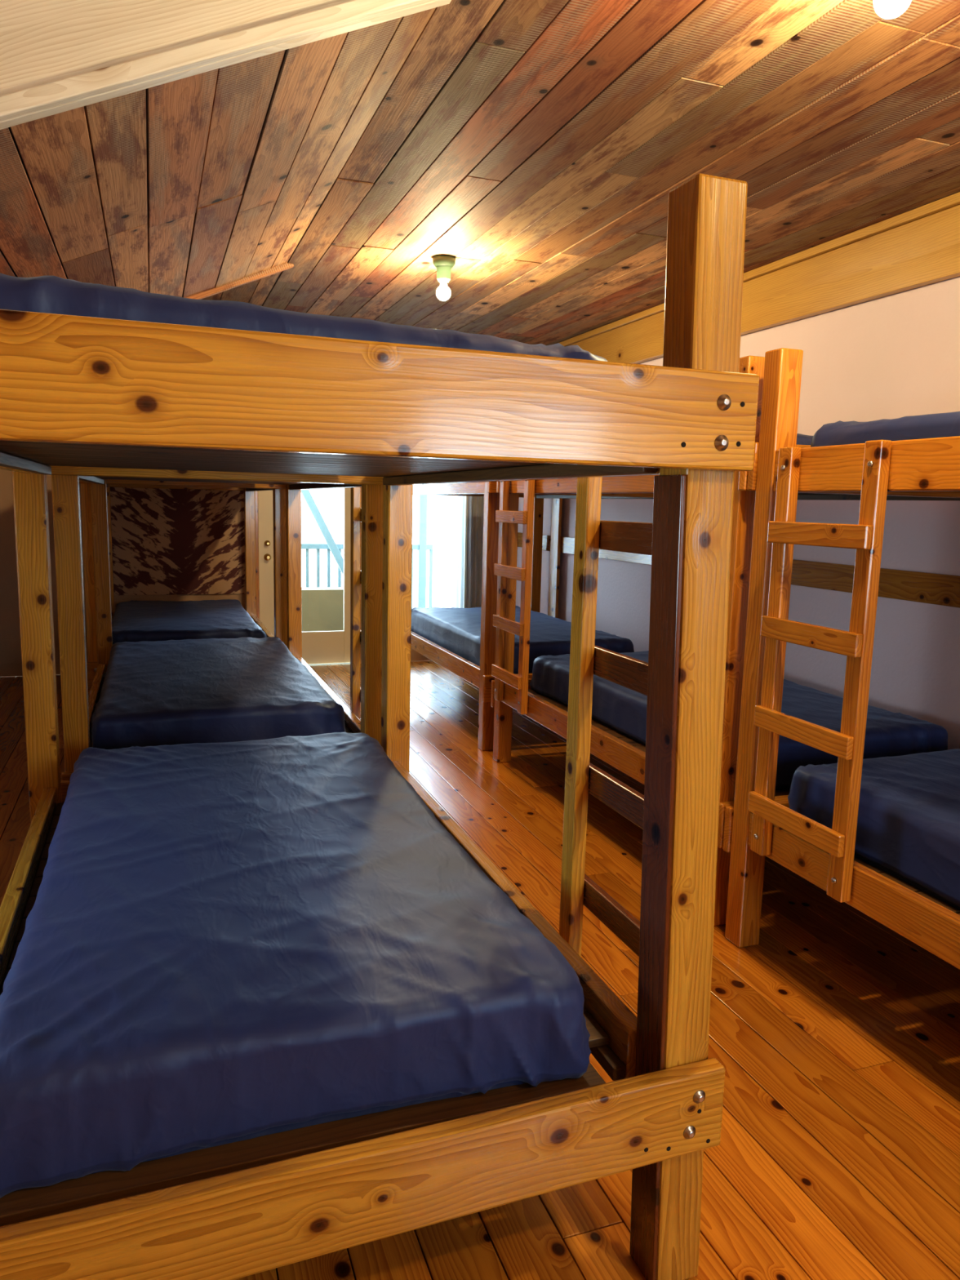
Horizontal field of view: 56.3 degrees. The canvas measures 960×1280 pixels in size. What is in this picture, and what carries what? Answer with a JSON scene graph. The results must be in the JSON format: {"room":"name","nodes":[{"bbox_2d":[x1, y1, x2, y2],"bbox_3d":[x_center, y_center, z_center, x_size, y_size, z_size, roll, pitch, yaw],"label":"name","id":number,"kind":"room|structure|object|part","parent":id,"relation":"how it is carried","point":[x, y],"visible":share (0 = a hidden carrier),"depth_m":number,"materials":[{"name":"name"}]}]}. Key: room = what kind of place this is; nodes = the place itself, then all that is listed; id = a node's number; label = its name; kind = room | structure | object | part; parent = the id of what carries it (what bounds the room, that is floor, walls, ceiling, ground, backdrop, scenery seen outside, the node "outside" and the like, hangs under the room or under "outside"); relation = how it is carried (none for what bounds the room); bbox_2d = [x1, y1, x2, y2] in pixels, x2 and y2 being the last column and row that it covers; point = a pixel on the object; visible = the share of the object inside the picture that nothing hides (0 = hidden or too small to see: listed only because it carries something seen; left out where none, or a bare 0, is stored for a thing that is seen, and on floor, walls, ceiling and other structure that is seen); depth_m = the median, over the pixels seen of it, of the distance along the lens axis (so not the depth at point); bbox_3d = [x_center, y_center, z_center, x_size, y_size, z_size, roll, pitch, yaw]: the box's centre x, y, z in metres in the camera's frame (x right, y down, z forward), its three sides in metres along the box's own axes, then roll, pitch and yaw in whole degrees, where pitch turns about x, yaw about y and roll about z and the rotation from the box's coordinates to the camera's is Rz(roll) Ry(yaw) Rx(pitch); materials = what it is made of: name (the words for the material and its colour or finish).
{"room":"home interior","nodes":[
{"label":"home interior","id":0,"kind":"room"},
{"bbox_2d":[0,469,467,676],"bbox_3d":[-2.031,-1.236,8.384,4.850,3.002,0.120,-2,9,-20],"label":"wall","id":1,"kind":"structure","parent":0,"point":[11,660],"depth_m":7.77,"materials":[{"name":"paint"}]},
{"bbox_2d":[110,487,244,595],"bbox_3d":[-2.770,-1.114,8.056,1.270,1.420,0.016,-2,9,-20],"label":"tapestry","id":2,"kind":"object","parent":1,"relation":"attached to","point":[165,541],"visible":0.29,"depth_m":8.10},
{"bbox_2d":[254,491,259,619],"bbox_3d":[-2.099,-0.862,8.338,0.080,2.271,0.029,-2,9,-20],"label":"trim","id":3,"kind":"structure","parent":1,"relation":"attached to","point":[255,492],"depth_m":8.34,"materials":[{"name":"red wood"}]},
{"bbox_2d":[257,487,351,664],"bbox_3d":[-1.654,-0.829,8.532,0.875,2.162,0.113,-2,9,-20],"label":"balcony door","id":4,"kind":"structure","parent":1,"relation":"attached to","point":[317,646],"depth_m":8.63,"materials":[{"name":"beige paint"}]},
{"bbox_3d":[-1.982,-0.834,8.387,0.065,0.189,0.068,-2,9,-20],"label":"knobs","id":5,"kind":"part","parent":4,"relation":"part of","materials":[{"name":"gold metal"}]},
{"bbox_2d":[360,591,360,659],"bbox_3d":[-1.192,-0.889,8.666,0.080,2.271,0.029,-2,9,-20],"label":"trim","id":6,"kind":"structure","parent":1,"relation":"attached to","point":[360,592],"depth_m":8.77,"materials":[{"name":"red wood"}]},
{"bbox_3d":[-0.369,-2.086,8.717,1.150,0.020,0.020,-2,9,-20],"label":"curtain rod","id":7,"kind":"object","parent":1,"relation":"attached to","visible":0},
{"bbox_2d":[431,494,466,608],"bbox_3d":[-0.306,-0.972,8.918,0.340,2.240,0.040,-2,9,-20],"label":"window","id":8,"kind":"structure","parent":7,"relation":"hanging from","point":[449,513],"depth_m":8.93,"materials":[{"name":"white glass"}]},
{"bbox_2d":[466,496,484,608],"bbox_3d":[-0.006,-0.981,9.027,0.260,2.240,0.040,-2,9,-20],"label":"curtain","id":9,"kind":"object","parent":7,"relation":"hanging from","point":[475,504],"visible":0.36,"depth_m":9.03,"materials":[{"name":"fabric"}]},
{"bbox_2d":[0,0,959,345],"bbox_3d":[-0.298,-1.492,3.421,5.150,1.107,10.400,-2,9,-20],"label":"ceiling","id":10,"kind":"structure","parent":0,"point":[540,147],"depth_m":3.33,"materials":[{"name":"brown wood"}]},
{"bbox_2d":[0,0,451,129],"bbox_3d":[-1.228,-1.522,2.112,2.448,1.490,0.080,-2,9,-20],"label":"ceiling beam","id":11,"kind":"structure","parent":10,"relation":"attached to","point":[57,56],"depth_m":2.24,"materials":[{"name":"beige wood"}]},
{"bbox_2d":[186,261,293,299],"bbox_3d":[-2.265,-1.950,4.986,2.435,1.461,0.040,-2,9,-20],"label":"trim","id":12,"kind":"structure","parent":10,"relation":"attached to","point":[286,266],"depth_m":5.26,"materials":[{"name":"brown wood"}]},
{"bbox_2d":[432,254,455,301],"bbox_3d":[-0.208,-2.064,5.140,0.128,0.234,0.128,-2,9,-20],"label":"lamp","id":13,"kind":"object","parent":10,"relation":"attached to","point":[444,264],"depth_m":5.11,"materials":[{"name":"white glass"}]},
{"bbox_2d":[873,0,911,18],"bbox_3d":[0.965,-1.573,2.083,0.128,0.234,0.128,-2,9,-20],"label":"lamp","id":14,"kind":"object","parent":10,"relation":"attached to","point":[886,9],"depth_m":2.08,"materials":[{"name":"white glass"}]},
{"bbox_2d":[0,660,959,1279],"bbox_3d":[-0.313,1.055,3.824,4.850,0.080,10.200,-2,9,-20],"label":"floor","id":15,"kind":"structure","parent":0,"point":[835,1035],"depth_m":2.62,"materials":[{"name":"brown wood"}]},
{"bbox_2d":[79,481,287,693],"bbox_3d":[-2.308,-0.588,7.011,1.324,2.116,2.266,-2,9,-20],"label":"bunk bed","id":16,"kind":"object","parent":15,"relation":"on","point":[278,495],"visible":0.06,"depth_m":6.21,"materials":[{"name":"brown wood"}]},
{"bbox_2d":[111,599,266,644],"bbox_3d":[-2.347,-0.111,7.082,1.096,0.221,2.010,-2,9,-20],"label":"mattress","id":17,"kind":"object","parent":16,"relation":"on","point":[133,620],"visible":0.67,"depth_m":6.61,"materials":[{"name":"blue fabric"}]},
{"bbox_2d":[50,474,382,780],"bbox_3d":[-1.401,-0.231,4.800,1.365,2.116,2.516,-2,9,-20],"label":"bunk bed","id":18,"kind":"object","parent":15,"relation":"on","point":[78,708],"visible":0.21,"depth_m":3.91,"materials":[{"name":"brown wood"}]},
{"bbox_2d":[91,636,346,749],"bbox_3d":[-1.464,0.247,4.850,1.098,0.225,2.150,-2,9,-20],"label":"mattress","id":19,"kind":"object","parent":18,"relation":"on","point":[169,692],"visible":0.87,"depth_m":4.12,"materials":[{"name":"blue fabric"}]},
{"bbox_2d":[0,173,759,1279],"bbox_3d":[-0.584,0.127,2.488,1.510,2.139,2.312,-2,9,-20],"label":"bunk bed","id":20,"kind":"object","parent":15,"relation":"on","point":[80,395],"visible":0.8,"depth_m":1.58,"materials":[{"name":"brown wood"}]},
{"bbox_2d":[0,732,591,1198],"bbox_3d":[-0.625,0.621,2.522,1.123,0.222,2.062,-2,9,-19],"label":"mattress","id":21,"kind":"object","parent":20,"relation":"on","point":[220,944],"visible":1,"depth_m":1.76,"materials":[{"name":"blue fabric"}]},
{"bbox_2d":[0,273,608,361],"bbox_3d":[-0.609,-0.595,2.343,1.139,0.212,2.082,-2,9,-20],"label":"mattress","id":22,"kind":"object","parent":20,"relation":"on","point":[42,294],"visible":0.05,"depth_m":1.35,"materials":[{"name":"blue fabric"}]},
{"bbox_2d":[410,481,653,751],"bbox_3d":[0.289,-0.516,6.956,1.384,2.116,2.396,-2,9,-20],"label":"bunk bed","id":23,"kind":"object","parent":15,"relation":"on","point":[481,677],"visible":0.17,"depth_m":5.82,"materials":[{"name":"red wood"}]},
{"bbox_2d":[411,605,634,674],"bbox_3d":[0.216,-0.040,6.989,1.085,0.234,2.124,-2,9,-20],"label":"mattress","id":24,"kind":"object","parent":23,"relation":"on","point":[457,630],"visible":0.55,"depth_m":6.55,"materials":[{"name":"blue fabric"}]},
{"bbox_2d":[490,355,959,925],"bbox_3d":[1.125,-0.139,4.598,1.435,2.116,2.456,-2,9,-20],"label":"bunk bed","id":25,"kind":"object","parent":15,"relation":"on","point":[509,691],"visible":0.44,"depth_m":4.42,"materials":[{"name":"red wood"}]},
{"bbox_2d":[529,650,947,790],"bbox_3d":[1.180,0.332,4.694,1.130,0.232,2.164,-2,9,-20],"label":"mattress","id":26,"kind":"object","parent":25,"relation":"on","point":[623,709],"visible":0.34,"depth_m":4.15,"materials":[{"name":"blue fabric"}]},
{"bbox_2d":[796,433,813,444],"bbox_3d":[1.196,-0.864,4.495,1.155,0.188,2.180,-2,9,-20],"label":"mattress","id":27,"kind":"object","parent":25,"relation":"on","point":[802,439],"visible":0.02,"depth_m":3.38,"materials":[{"name":"blue fabric"}]},
{"bbox_2d":[722,347,959,969],"bbox_3d":[1.956,0.224,2.330,1.435,2.116,2.432,-2,9,-20],"label":"bunk bed","id":28,"kind":"object","parent":15,"relation":"on","point":[757,826],"visible":0.95,"depth_m":2.85,"materials":[{"name":"red wood"}]},
{"bbox_2d":[787,748,959,910],"bbox_3d":[1.983,0.690,2.431,1.129,0.239,2.173,-2,9,-20],"label":"mattress","id":29,"kind":"object","parent":28,"relation":"on","point":[908,828],"visible":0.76,"depth_m":2.86,"materials":[{"name":"blue fabric"}]},
{"bbox_2d":[810,411,959,447],"bbox_3d":[2.000,-0.505,2.253,1.142,0.187,2.187,-2,9,-20],"label":"mattress","id":30,"kind":"object","parent":28,"relation":"on","point":[940,424],"visible":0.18,"depth_m":2.73,"materials":[{"name":"blue fabric"}]},
{"bbox_2d":[515,275,959,749],"bbox_3d":[2.060,-0.539,4.438,0.120,3.002,10.200,-2,9,-20],"label":"wall","id":31,"kind":"structure","parent":0,"point":[895,356],"depth_m":4.48,"materials":[{"name":"paint"}]},
{"bbox_2d":[547,498,562,617],"bbox_3d":[0.670,-0.911,7.940,0.028,2.621,0.160,-2,9,-20],"label":"trim","id":32,"kind":"structure","parent":31,"relation":"attached to","point":[557,504],"depth_m":7.94,"materials":[{"name":"white wood"}]},
{"bbox_2d":[517,532,959,608],"bbox_3d":[1.983,-0.286,4.450,0.029,0.140,10.180,-2,9,-20],"label":"trim","id":33,"kind":"structure","parent":31,"relation":"attached to","point":[943,589],"depth_m":4.61,"materials":[{"name":"red wood"}]},
{"bbox_2d":[559,191,959,346],"bbox_3d":[2.001,-1.964,4.188,0.079,0.042,10.180,-2,9,-20],"label":"trim","id":34,"kind":"structure","parent":31,"relation":"attached to","point":[953,200],"depth_m":4.66,"materials":[{"name":"brown wood"}]},
{"bbox_2d":[568,204,959,364],"bbox_3d":[2.008,-1.798,4.217,0.054,0.290,10.180,-2,9,-20],"label":"ceiling beam","id":35,"kind":"structure","parent":31,"relation":"attached to","point":[926,251],"depth_m":4.62,"materials":[{"name":"brown wood"}]}
]}

